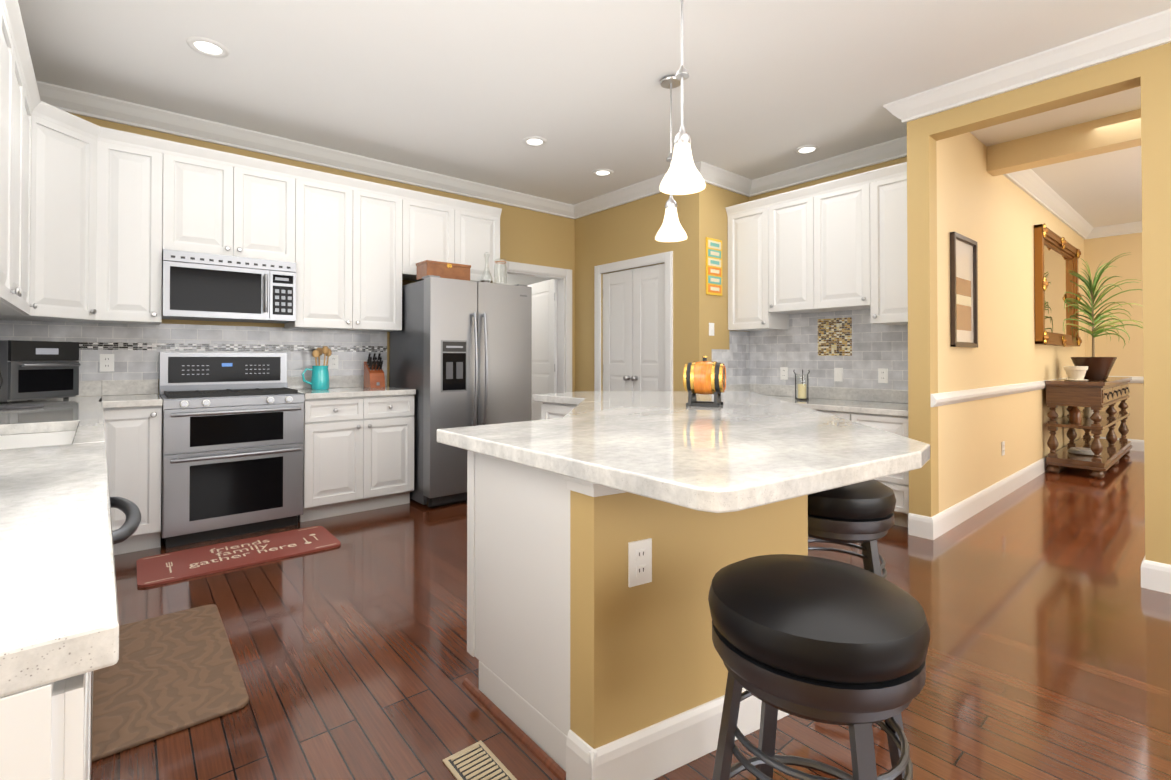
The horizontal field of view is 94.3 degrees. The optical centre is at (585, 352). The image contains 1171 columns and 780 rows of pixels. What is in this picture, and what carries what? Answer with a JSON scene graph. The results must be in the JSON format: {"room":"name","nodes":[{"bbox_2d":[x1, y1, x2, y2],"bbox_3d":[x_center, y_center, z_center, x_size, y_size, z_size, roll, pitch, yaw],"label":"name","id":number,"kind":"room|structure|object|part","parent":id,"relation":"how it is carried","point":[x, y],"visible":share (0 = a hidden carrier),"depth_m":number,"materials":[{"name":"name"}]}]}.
{"room":"kitchen","nodes":[
{"label":"kitchen","id":0,"kind":"room"},
{"bbox_2d":[70,113,573,393],"bbox_3d":[-1.339,-0.212,5.186,5.660,2.850,0.120,0,-1,-40],"label":"wall","id":1,"kind":"structure","parent":0,"point":[527,236],"depth_m":5.59,"materials":[{"name":"yellow paint"}]},
{"bbox_2d":[0,0,23,307],"bbox_3d":[-2.432,-0.763,2.027,0.391,1.110,0.488,0,-1,-40],"label":"upper cabinet","id":2,"kind":"object","parent":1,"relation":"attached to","point":[11,42],"depth_m":2.26,"materials":[{"name":"white wood"}]},
{"bbox_2d":[0,48,39,315],"bbox_3d":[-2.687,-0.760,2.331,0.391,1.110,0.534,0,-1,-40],"label":"upper cabinet","id":3,"kind":"object","parent":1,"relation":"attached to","point":[31,93],"depth_m":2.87,"materials":[{"name":"white wood"}]},
{"bbox_2d":[0,101,43,315],"bbox_3d":[-2.955,-0.757,2.650,0.391,1.110,0.528,0,-1,-40],"label":"upper cabinet","id":4,"kind":"object","parent":1,"relation":"attached to","point":[39,123],"depth_m":2.98,"materials":[{"name":"white wood"}]},
{"bbox_2d":[36,80,39,95],"bbox_3d":[-1.144,-1.622,0.422,0.336,0.122,7.450,0,-1,-40],"label":"crown molding","id":5,"kind":"structure","parent":1,"relation":"attached to","point":[38,82],"depth_m":3.32,"materials":[{"name":"white wood"}]},
{"bbox_2d":[0,104,99,322],"bbox_3d":[-3.201,-0.752,3.097,0.627,1.110,0.688,0,-1,-40],"label":"upper cabinet","id":6,"kind":"object","parent":1,"relation":"attached to","point":[70,141],"depth_m":3.14,"materials":[{"name":"white wood"}]},
{"bbox_3d":[-2.973,-0.783,3.098,0.053,1.168,0.470,0,-1,5],"label":"corner door","id":7,"kind":"part","parent":6,"relation":"part of","materials":[{"name":"white wood"}]},
{"bbox_2d":[76,380,101,395],"bbox_3d":[-3.398,0.230,3.353,0.615,0.099,0.030,0,-1,-40],"label":"backsplash","id":8,"kind":"structure","parent":1,"relation":"attached to","point":[86,388],"depth_m":3.50,"materials":[{"name":"grey tile"}]},
{"bbox_2d":[92,135,175,326],"bbox_3d":[-2.933,-0.748,3.541,0.376,1.110,0.351,0,-1,-40],"label":"upper cabinet","id":9,"kind":"object","parent":1,"relation":"attached to","point":[136,182],"depth_m":3.40,"materials":[{"name":"white wood"}]},
{"bbox_2d":[176,151,247,256],"bbox_3d":[-2.664,-0.981,3.770,0.442,0.640,0.351,0,-1,-40],"label":"upper cabinet","id":10,"kind":"object","parent":1,"relation":"attached to","point":[211,194],"depth_m":3.66,"materials":[{"name":"white wood"}]},
{"bbox_2d":[162,249,295,323],"bbox_3d":[-2.502,-0.443,3.829,0.764,0.425,0.451,0,-1,-40],"label":"microwave","id":11,"kind":"object","parent":10,"relation":"attached to","point":[204,287],"visible":1,"depth_m":3.68,"materials":[{"name":"silver metal"}]},
{"bbox_2d":[244,163,299,261],"bbox_3d":[-2.412,-0.979,3.981,0.441,0.640,0.351,0,-1,-40],"label":"upper cabinet","id":12,"kind":"object","parent":1,"relation":"attached to","point":[272,209],"depth_m":3.90,"materials":[{"name":"white wood"}]},
{"bbox_2d":[40,81,579,218],"bbox_3d":[-1.722,-1.580,4.730,4.270,0.122,0.105,0,-1,-40],"label":"crown molding","id":13,"kind":"structure","parent":1,"relation":"attached to","point":[72,101],"depth_m":4.15,"materials":[{"name":"white wood"}]},
{"bbox_2d":[272,175,363,330],"bbox_3d":[-2.088,-0.741,4.251,0.518,1.110,0.351,0,-1,-40],"label":"upper cabinet","id":14,"kind":"object","parent":1,"relation":"attached to","point":[356,250],"depth_m":4.15,"materials":[{"name":"white wood"}]},
{"bbox_2d":[287,375,387,388],"bbox_3d":[-2.043,0.241,4.495,0.795,0.100,0.020,0,-1,-40],"label":"backsplash","id":15,"kind":"structure","parent":1,"relation":"attached to","point":[293,380],"depth_m":4.48,"materials":[{"name":"grey tile"}]},
{"bbox_2d":[364,187,411,334],"bbox_3d":[-1.781,-0.738,4.508,0.508,1.110,0.351,0,-1,-40],"label":"upper cabinet","id":16,"kind":"object","parent":1,"relation":"attached to","point":[387,215],"depth_m":4.42,"materials":[{"name":"white wood"}]},
{"bbox_2d":[412,195,463,280],"bbox_3d":[-1.429,-0.971,4.807,0.527,0.640,0.351,0,-1,-40],"label":"upper cabinet","id":17,"kind":"object","parent":1,"relation":"attached to","point":[437,228],"depth_m":4.70,"materials":[{"name":"white wood"}]},
{"bbox_2d":[464,207,500,283],"bbox_3d":[-1.113,-0.968,5.071,0.522,0.640,0.351,0,-1,-40],"label":"upper cabinet","id":18,"kind":"object","parent":1,"relation":"attached to","point":[481,228],"depth_m":4.98,"materials":[{"name":"white wood"}]},
{"bbox_2d":[499,260,571,392],"bbox_3d":[-0.550,0.144,5.829,0.940,2.150,0.146,0,-1,-40],"label":"door frame","id":19,"kind":"structure","parent":1,"relation":"attached to","point":[563,277],"depth_m":6.04,"materials":[{"name":"white wood"}]},
{"bbox_2d":[527,279,556,420],"bbox_3d":[-0.565,0.193,6.407,0.104,2.045,0.772,0,-1,-33],"label":"open door","id":20,"kind":"structure","parent":1,"relation":"in","point":[544,337],"depth_m":6.32,"materials":[{"name":"white wood"}]},
{"bbox_2d":[507,274,550,284],"bbox_3d":[-1.809,-0.186,7.860,3.440,2.850,0.120,0,-1,-40],"label":"wall","id":21,"kind":"structure","parent":0,"point":[512,279],"depth_m":8.47,"materials":[{"name":"white paint"}]},
{"bbox_2d":[18,0,1170,227],"bbox_3d":[1.974,-1.693,4.574,10.690,0.100,10.040,0,-1,-40],"label":"ceiling","id":22,"kind":"structure","parent":0,"point":[474,90],"depth_m":3.22,"materials":[{"name":"white paint"}]},
{"bbox_2d":[186,36,229,57],"bbox_3d":[-2.047,-1.654,2.948,0.196,0.007,0.196,0,-1,-40],"label":"recessed light","id":23,"kind":"object","parent":22,"relation":"in","point":[208,47],"visible":1,"depth_m":2.94,"materials":[{"name":"white"}]},
{"bbox_2d":[522,136,546,146],"bbox_3d":[-0.395,-1.642,4.230,0.196,0.007,0.196,0,-1,-40],"label":"recessed light","id":24,"kind":"object","parent":22,"relation":"in","point":[534,141],"visible":0.98,"depth_m":4.23,"materials":[{"name":"white"}]},
{"bbox_2d":[592,169,612,176],"bbox_3d":[0.157,-1.635,4.942,0.196,0.007,0.196,0,-1,-40],"label":"recessed light","id":25,"kind":"object","parent":22,"relation":"in","point":[602,172],"visible":0.98,"depth_m":4.93,"materials":[{"name":"white"}]},
{"bbox_2d":[655,75,686,241],"bbox_3d":[0.516,-1.171,3.280,0.194,0.970,0.194,0,-1,-40],"label":"pendant light","id":26,"kind":"object","parent":22,"relation":"hanging from","point":[671,229],"visible":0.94,"depth_m":3.25,"materials":[{"name":"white glass"}]},
{"bbox_2d":[659,0,705,194],"bbox_3d":[0.410,-1.180,2.303,0.194,0.970,0.194,0,-1,-40],"label":"pendant light","id":27,"kind":"object","parent":22,"relation":"hanging from","point":[682,176],"visible":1,"depth_m":2.28,"materials":[{"name":"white glass"}]},
{"bbox_2d":[794,145,819,154],"bbox_3d":[1.792,-1.640,4.394,0.196,0.007,0.196,0,-1,-40],"label":"recessed light","id":28,"kind":"object","parent":22,"relation":"in","point":[805,149],"visible":1,"depth_m":4.39,"materials":[{"name":"white"}]},
{"bbox_2d":[91,450,1170,779],"bbox_3d":[1.974,1.237,4.546,10.690,0.060,10.040,0,-1,-40],"label":"floor","id":29,"kind":"structure","parent":0,"point":[355,658],"depth_m":2.14,"materials":[{"name":"brown wood"}]},
{"bbox_2d":[0,660,111,779],"bbox_3d":[-0.958,0.731,0.588,0.650,0.875,0.839,0,-1,-40],"label":"base cabinet","id":30,"kind":"object","parent":29,"relation":"on","point":[46,725],"depth_m":0.48,"materials":[{"name":"white wood"}]},
{"bbox_2d":[0,396,127,691],"bbox_3d":[-2.042,0.323,1.819,0.773,0.115,4.114,0,-1,-40],"label":"countertop","id":31,"kind":"structure","parent":30,"relation":"on","point":[59,604],"depth_m":0.71,"materials":[{"name":"white stone"}]},
{"bbox_2d":[0,371,2,388],"bbox_3d":[-1.214,0.066,1.012,0.160,0.380,0.160,0,-1,-40],"label":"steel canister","id":32,"kind":"object","parent":31,"relation":"on","point":[1,380],"visible":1,"depth_m":1.11,"materials":[{"name":"silver metal"}]},
{"bbox_2d":[0,428,67,447],"bbox_3d":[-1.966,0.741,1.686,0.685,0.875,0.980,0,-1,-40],"label":"sink","id":33,"kind":"object","parent":31,"relation":"in","point":[38,435],"depth_m":1.96,"materials":[{"name":"white ceramic"}]},
{"bbox_2d":[0,340,80,402],"bbox_3d":[-3.209,0.106,3.110,0.364,0.341,0.360,0,-1,5],"label":"toaster oven","id":34,"kind":"object","parent":31,"relation":"on","point":[33,370],"visible":0.98,"depth_m":3.05,"materials":[{"name":"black metal"}]},
{"bbox_2d":[90,497,140,779],"bbox_3d":[-1.391,0.739,1.152,0.691,0.870,0.590,0,-1,-42],"label":"dishwasher","id":35,"kind":"object","parent":31,"relation":"in","point":[132,513],"depth_m":1.30,"materials":[{"name":"silver metal"}]},
{"bbox_2d":[104,407,161,554],"bbox_3d":[-2.877,0.758,3.397,0.335,0.875,0.621,0,-1,-40],"label":"base cabinet","id":36,"kind":"object","parent":29,"relation":"on","point":[133,435],"depth_m":3.21,"materials":[{"name":"white wood"}]},
{"bbox_2d":[98,395,162,410],"bbox_3d":[-2.852,0.301,3.407,0.292,0.040,0.645,0,-1,-40],"label":"countertop","id":37,"kind":"structure","parent":36,"relation":"on","point":[108,400],"depth_m":3.23,"materials":[{"name":"white stone"}]},
{"bbox_2d":[92,604,248,761],"bbox_3d":[-1.599,1.173,2.030,0.460,0.017,0.960,0,-1,-40],"label":"mat","id":38,"kind":"object","parent":29,"relation":"on","point":[167,674],"visible":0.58,"depth_m":1.92,"materials":[{"name":"brown fabric"}]},
{"bbox_2d":[159,352,304,547],"bbox_3d":[-2.417,0.599,3.717,0.770,1.200,0.707,0,-1,-40],"label":"range","id":39,"kind":"object","parent":29,"relation":"on","point":[232,444],"visible":1,"depth_m":3.53,"materials":[{"name":"silver metal"}]},
{"bbox_2d":[136,526,340,587],"bbox_3d":[-2.034,1.187,3.231,0.980,0.013,0.500,0,-1,-40],"label":"mat","id":40,"kind":"object","parent":29,"relation":"on","point":[154,570],"visible":0.98,"depth_m":3.16,"materials":[{"name":"red"}]},
{"bbox_2d":[189,540,296,567],"bbox_3d":[-2.046,1.181,3.243,0.536,0.001,0.295,0,-1,-40],"label":"lettering","id":41,"kind":"object","parent":40,"relation":"attached to","point":[232,547],"visible":1,"depth_m":3.24,"materials":[{"name":"beige paint"}]},
{"bbox_2d":[298,395,375,521],"bbox_3d":[-1.978,0.766,4.152,0.458,0.875,0.621,0,-1,-40],"label":"base cabinet","id":42,"kind":"object","parent":29,"relation":"on","point":[337,442],"depth_m":3.92,"materials":[{"name":"white wood"}]},
{"bbox_2d":[292,387,415,398],"bbox_3d":[-1.842,0.309,4.255,0.795,0.040,0.645,0,-1,-40],"label":"countertop","id":43,"kind":"structure","parent":42,"relation":"on","point":[333,392],"depth_m":4.07,"materials":[{"name":"white stone"}]},
{"bbox_2d":[302,346,331,389],"bbox_3d":[-2.106,0.118,4.254,0.220,0.340,0.156,0,-1,-40],"label":"pitcher","id":44,"kind":"object","parent":43,"relation":"on","point":[320,378],"visible":1,"depth_m":4.21,"materials":[{"name":"teal ceramic"}]},
{"bbox_2d":[364,352,384,387],"bbox_3d":[-1.761,0.144,4.534,0.120,0.293,0.172,0,-1,-40],"label":"knife block","id":45,"kind":"object","parent":43,"relation":"on","point":[374,377],"visible":1,"depth_m":4.50,"materials":[{"name":"brown wood"}]},
{"bbox_2d":[372,395,413,509],"bbox_3d":[-1.717,0.768,4.371,0.449,0.875,0.621,0,-1,-40],"label":"base cabinet","id":46,"kind":"object","parent":29,"relation":"on","point":[393,433],"depth_m":4.18,"materials":[{"name":"white wood"}]},
{"bbox_2d":[389,275,531,506],"bbox_3d":[-1.065,0.303,4.684,0.920,1.780,0.928,0,-1,-40],"label":"fridge","id":47,"kind":"object","parent":29,"relation":"on","point":[460,353],"visible":0.85,"depth_m":4.30,"materials":[{"name":"silver metal"}]},
{"bbox_2d":[416,260,470,280],"bbox_3d":[-1.167,-0.658,4.472,0.390,0.135,0.213,0,-1,-40],"label":"box","id":48,"kind":"object","parent":47,"relation":"on","point":[446,270],"visible":0.88,"depth_m":4.38,"materials":[{"name":"brown wood"}]},
{"bbox_2d":[480,252,492,282],"bbox_3d":[-0.856,-0.731,4.709,0.116,0.285,0.116,0,-1,-40],"label":"decanter","id":49,"kind":"object","parent":47,"relation":"on","point":[487,280],"visible":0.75,"depth_m":4.69,"materials":[{"name":"clear glass"}]},
{"bbox_2d":[494,258,506,283],"bbox_3d":[-0.754,-0.711,4.821,0.112,0.247,0.112,0,-1,-40],"label":"jar","id":50,"kind":"object","parent":47,"relation":"on","point":[501,261],"visible":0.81,"depth_m":4.83,"materials":[{"name":"clear glass"}]},
{"bbox_2d":[442,740,516,779],"bbox_3d":[-0.265,1.171,1.485,0.125,0.010,0.310,0,-1,-40],"label":"floor vent","id":51,"kind":"object","parent":29,"relation":"in","point":[479,760],"visible":1,"depth_m":1.54,"materials":[{"name":"beige metal"}]},
{"bbox_2d":[462,451,807,779],"bbox_3d":[0.243,0.756,2.766,2.112,0.868,2.107,0,-1,-40],"label":"kitchen island","id":52,"kind":"object","parent":29,"relation":"on","point":[610,534],"depth_m":1.56,"materials":[{"name":"wood"}]},
{"bbox_3d":[0.374,0.745,1.666,0.902,0.868,0.281,0,-1,-40],"label":"trim","id":53,"kind":"part","parent":52,"relation":"part of","materials":[{"name":"white"}]},
{"bbox_2d":[437,391,929,530],"bbox_3d":[0.504,0.332,2.805,2.748,0.116,2.590,0,-1,-40],"label":"island countertop","id":54,"kind":"structure","parent":52,"relation":"on","point":[752,461],"depth_m":1.57,"materials":[{"name":"white stone"}]},
{"bbox_2d":[683,356,725,406],"bbox_3d":[0.619,0.146,2.818,0.200,0.255,0.176,0,-1,22],"label":"barrel","id":55,"kind":"object","parent":54,"relation":"on","point":[704,377],"visible":1,"depth_m":2.76,"materials":[{"name":"orange wood"}]},
{"bbox_2d":[706,162,908,527],"bbox_3d":[1.858,-0.074,4.438,0.677,2.560,1.634,0,-1,-40],"label":"tall cabinet","id":56,"kind":"object","parent":29,"relation":"on","point":[818,281],"visible":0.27,"depth_m":4.48,"materials":[{"name":"white wood"}]},
{"bbox_2d":[793,370,809,399],"bbox_3d":[1.823,0.268,4.547,0.127,0.250,0.128,0,-1,-40],"label":"candle holder","id":57,"kind":"object","parent":56,"relation":"on","point":[801,388],"visible":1,"depth_m":4.52,"materials":[{"name":"black metal"}]},
{"bbox_2d":[750,384,907,416],"bbox_3d":[1.873,0.366,4.444,0.640,0.140,1.632,0,-1,-40],"label":"countertop","id":58,"kind":"structure","parent":56,"relation":"on","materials":[{"name":"stone"}]},
{"bbox_2d":[708,554,930,779],"bbox_3d":[0.477,0.825,1.145,0.444,0.700,0.444,0,-1,-40],"label":"stool","id":59,"kind":"object","parent":29,"relation":"on","point":[823,640],"visible":1,"depth_m":1.01,"materials":[{"name":"black leather"}]},
{"bbox_2d":[808,479,895,578],"bbox_3d":[0.962,0.834,2.107,0.498,0.700,0.498,0,-1,-40],"label":"stool","id":60,"kind":"object","parent":29,"relation":"on","point":[862,513],"visible":0.42,"depth_m":1.94,"materials":[{"name":"black leather"}]},
{"bbox_2d":[1045,252,1142,478],"bbox_3d":[5.706,0.106,5.913,2.150,2.229,0.742,0,-1,-40],"label":"console","id":61,"kind":"object","parent":29,"relation":"on","point":[1090,386],"visible":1,"depth_m":5.60,"materials":[{"name":"brown wood"}]},
{"bbox_2d":[1063,366,1087,380],"bbox_3d":[4.963,0.212,5.498,0.190,0.147,0.190,0,-1,-40],"label":"pot","id":62,"kind":"object","parent":61,"relation":"on","point":[1074,373],"depth_m":5.44,"materials":[{"name":"beige ceramic"}]},
{"bbox_2d":[574,183,709,391],"bbox_3d":[0.483,-0.209,5.489,0.140,2.850,1.740,0,-1,-40],"label":"wall","id":63,"kind":"structure","parent":0,"point":[580,248],"depth_m":5.26,"materials":[{"name":"yellow paint"}]},
{"bbox_2d":[594,251,672,390],"bbox_3d":[0.451,0.140,5.425,0.026,2.150,1.090,0,-1,-40],"label":"door frame","id":64,"kind":"structure","parent":63,"relation":"attached to","point":[666,257],"depth_m":5.25,"materials":[{"name":"white wood"}]},
{"bbox_2d":[603,264,664,390],"bbox_3d":[0.459,0.183,5.432,0.104,2.045,0.902,0,-1,-40],"label":"pantry door","id":65,"kind":"structure","parent":63,"relation":"in","point":[633,329],"depth_m":5.42,"materials":[{"name":"white wood"}]},
{"bbox_2d":[572,161,711,217],"bbox_3d":[0.477,-1.574,5.350,0.105,0.122,1.725,0,-1,-40],"label":"crown molding","id":66,"kind":"structure","parent":63,"relation":"attached to","point":[649,187],"depth_m":5.42,"materials":[{"name":"white wood"}]},
{"bbox_2d":[710,185,749,360],"bbox_3d":[1.306,-0.213,5.122,0.630,2.850,0.120,0,-1,-40],"label":"wall","id":67,"kind":"structure","parent":0,"point":[720,198],"depth_m":5.01,"materials":[{"name":"yellow paint"}]},
{"bbox_2d":[705,165,751,196],"bbox_3d":[1.294,-1.578,4.978,0.630,0.122,0.105,0,-1,-40],"label":"crown molding","id":68,"kind":"structure","parent":67,"relation":"attached to","point":[721,178],"depth_m":5.00,"materials":[{"name":"white wood"}]},
{"bbox_2d":[712,331,749,390],"bbox_3d":[1.353,0.099,5.063,0.620,0.604,0.020,0,-1,-40],"label":"backsplash","id":69,"kind":"structure","parent":67,"relation":"attached to","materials":[{"name":"tile"}]},
{"bbox_2d":[750,158,901,200],"bbox_3d":[2.128,-0.216,4.742,0.120,2.850,1.760,0,-1,-40],"label":"wall","id":70,"kind":"structure","parent":0,"point":[897,161],"depth_m":4.68,"materials":[{"name":"paint"}]},
{"bbox_2d":[748,138,906,196],"bbox_3d":[2.080,-1.581,4.636,0.105,0.122,1.640,0,-1,-40],"label":"crown molding","id":71,"kind":"structure","parent":70,"relation":"attached to","point":[894,149],"depth_m":4.61,"materials":[{"name":"white wood"}]},
{"bbox_2d":[749,309,907,390],"bbox_3d":[2.109,-0.030,4.646,0.024,0.655,1.632,0,-1,-40],"label":"backsplash","id":72,"kind":"structure","parent":70,"relation":"attached to","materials":[{"name":"tile"}]},
{"bbox_2d":[936,132,1087,512],"bbox_3d":[4.467,-0.209,5.471,5.700,2.850,0.130,0,-1,-40],"label":"wall","id":73,"kind":"structure","parent":0,"point":[990,208],"depth_m":4.40,"materials":[{"name":"yellow paint"}]},
{"bbox_2d":[900,125,906,144],"bbox_3d":[2.316,-1.589,3.832,0.540,0.122,0.105,0,-1,-40],"label":"crown molding","id":74,"kind":"structure","parent":73,"relation":"attached to","point":[904,138],"depth_m":4.15,"materials":[{"name":"white wood"}]},
{"bbox_2d":[950,232,977,347],"bbox_3d":[2.727,-0.434,3.906,0.520,0.790,0.028,0,-1,-40],"label":"framed picture","id":75,"kind":"object","parent":73,"relation":"attached to","point":[964,288],"visible":1,"depth_m":3.90,"materials":[{"name":"brown"}]},
{"bbox_2d":[931,378,1063,406],"bbox_3d":[4.420,0.327,5.321,5.718,0.085,0.032,0,-1,-40],"label":"trim","id":76,"kind":"structure","parent":73,"relation":"attached to","point":[947,398],"depth_m":4.14,"materials":[{"name":"white wood"}]},
{"bbox_2d":[923,437,1082,539],"bbox_3d":[4.398,1.145,5.325,5.736,0.140,0.046,0,-1,-40],"label":"baseboard","id":77,"kind":"structure","parent":73,"relation":"attached to","point":[935,526],"depth_m":4.08,"materials":[{"name":"white wood"}]},
{"bbox_2d":[1001,441,1004,455],"bbox_3d":[3.517,0.807,4.571,0.072,0.115,0.010,0,-1,-40],"label":"outlet","id":78,"kind":"object","parent":73,"relation":"attached to","point":[1003,447],"visible":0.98,"depth_m":4.56,"materials":[{"name":"white plastic"}]},
{"bbox_2d":[1003,169,1095,239],"bbox_3d":[5.005,-1.570,5.784,4.250,0.122,0.105,0,-1,-40],"label":"crown molding","id":79,"kind":"structure","parent":73,"relation":"attached to","point":[1028,181],"depth_m":5.60,"materials":[{"name":"white wood"}]},
{"bbox_2d":[1034,223,1081,346],"bbox_3d":[5.190,-0.661,5.930,1.958,1.206,0.100,0,-1,-40],"label":"ornate mirror","id":80,"kind":"object","parent":73,"relation":"attached to","point":[1056,257],"visible":0.94,"depth_m":5.84,"materials":[{"name":"gold metal"}]},
{"bbox_2d":[902,42,1170,564],"bbox_3d":[3.484,-0.242,2.100,0.140,2.850,4.030,0,-1,-40],"label":"wall","id":81,"kind":"structure","parent":0,"point":[1150,69],"depth_m":2.92,"materials":[{"name":"yellow paint"}]},
{"bbox_2d":[883,9,1170,124],"bbox_3d":[3.328,-1.606,2.109,0.105,0.122,4.045,0,-1,-40],"label":"crown molding","id":82,"kind":"structure","parent":81,"relation":"attached to","point":[1138,35],"depth_m":3.03,"materials":[{"name":"white wood"}]},
{"bbox_2d":[1141,557,1170,593],"bbox_3d":[3.779,1.108,1.614,0.016,0.140,2.986,0,-1,-40],"label":"baseboard","id":83,"kind":"structure","parent":81,"relation":"attached to","point":[1155,576],"depth_m":2.71,"materials":[{"name":"white wood"}]},
{"bbox_2d":[988,109,1140,176],"bbox_3d":[4.539,-1.559,2.894,0.180,0.200,3.930,0,-1,-40],"label":"wall","id":84,"kind":"structure","parent":0,"point":[1120,131],"depth_m":3.98,"materials":[{"name":"yellow paint"}]},
{"bbox_2d":[1084,232,1143,439],"bbox_3d":[7.909,-0.207,5.710,0.120,2.850,3.930,0,-1,-40],"label":"wall","id":85,"kind":"structure","parent":0,"point":[1129,361],"depth_m":6.90,"materials":[{"name":"yellow paint"}]},
{"bbox_2d":[1092,221,1141,238],"bbox_3d":[7.823,-1.571,5.651,0.105,0.122,3.690,0,-1,-40],"label":"crown molding","id":86,"kind":"structure","parent":85,"relation":"attached to","point":[1134,227],"depth_m":6.89,"materials":[{"name":"white wood"}]},
{"bbox_2d":[1091,436,1143,450],"bbox_3d":[7.866,1.148,5.642,0.016,0.140,3.900,0,-1,-40],"label":"baseboard","id":87,"kind":"structure","parent":85,"relation":"attached to","point":[1138,445],"depth_m":6.79,"materials":[{"name":"white wood"}]},
{"bbox_2d":[1108,376,1143,382],"bbox_3d":[7.870,0.330,5.633,0.032,0.085,3.870,0,-1,-40],"label":"trim","id":88,"kind":"structure","parent":85,"relation":"attached to","point":[1135,379],"depth_m":6.80,"materials":[{"name":"white wood"}]}
]}

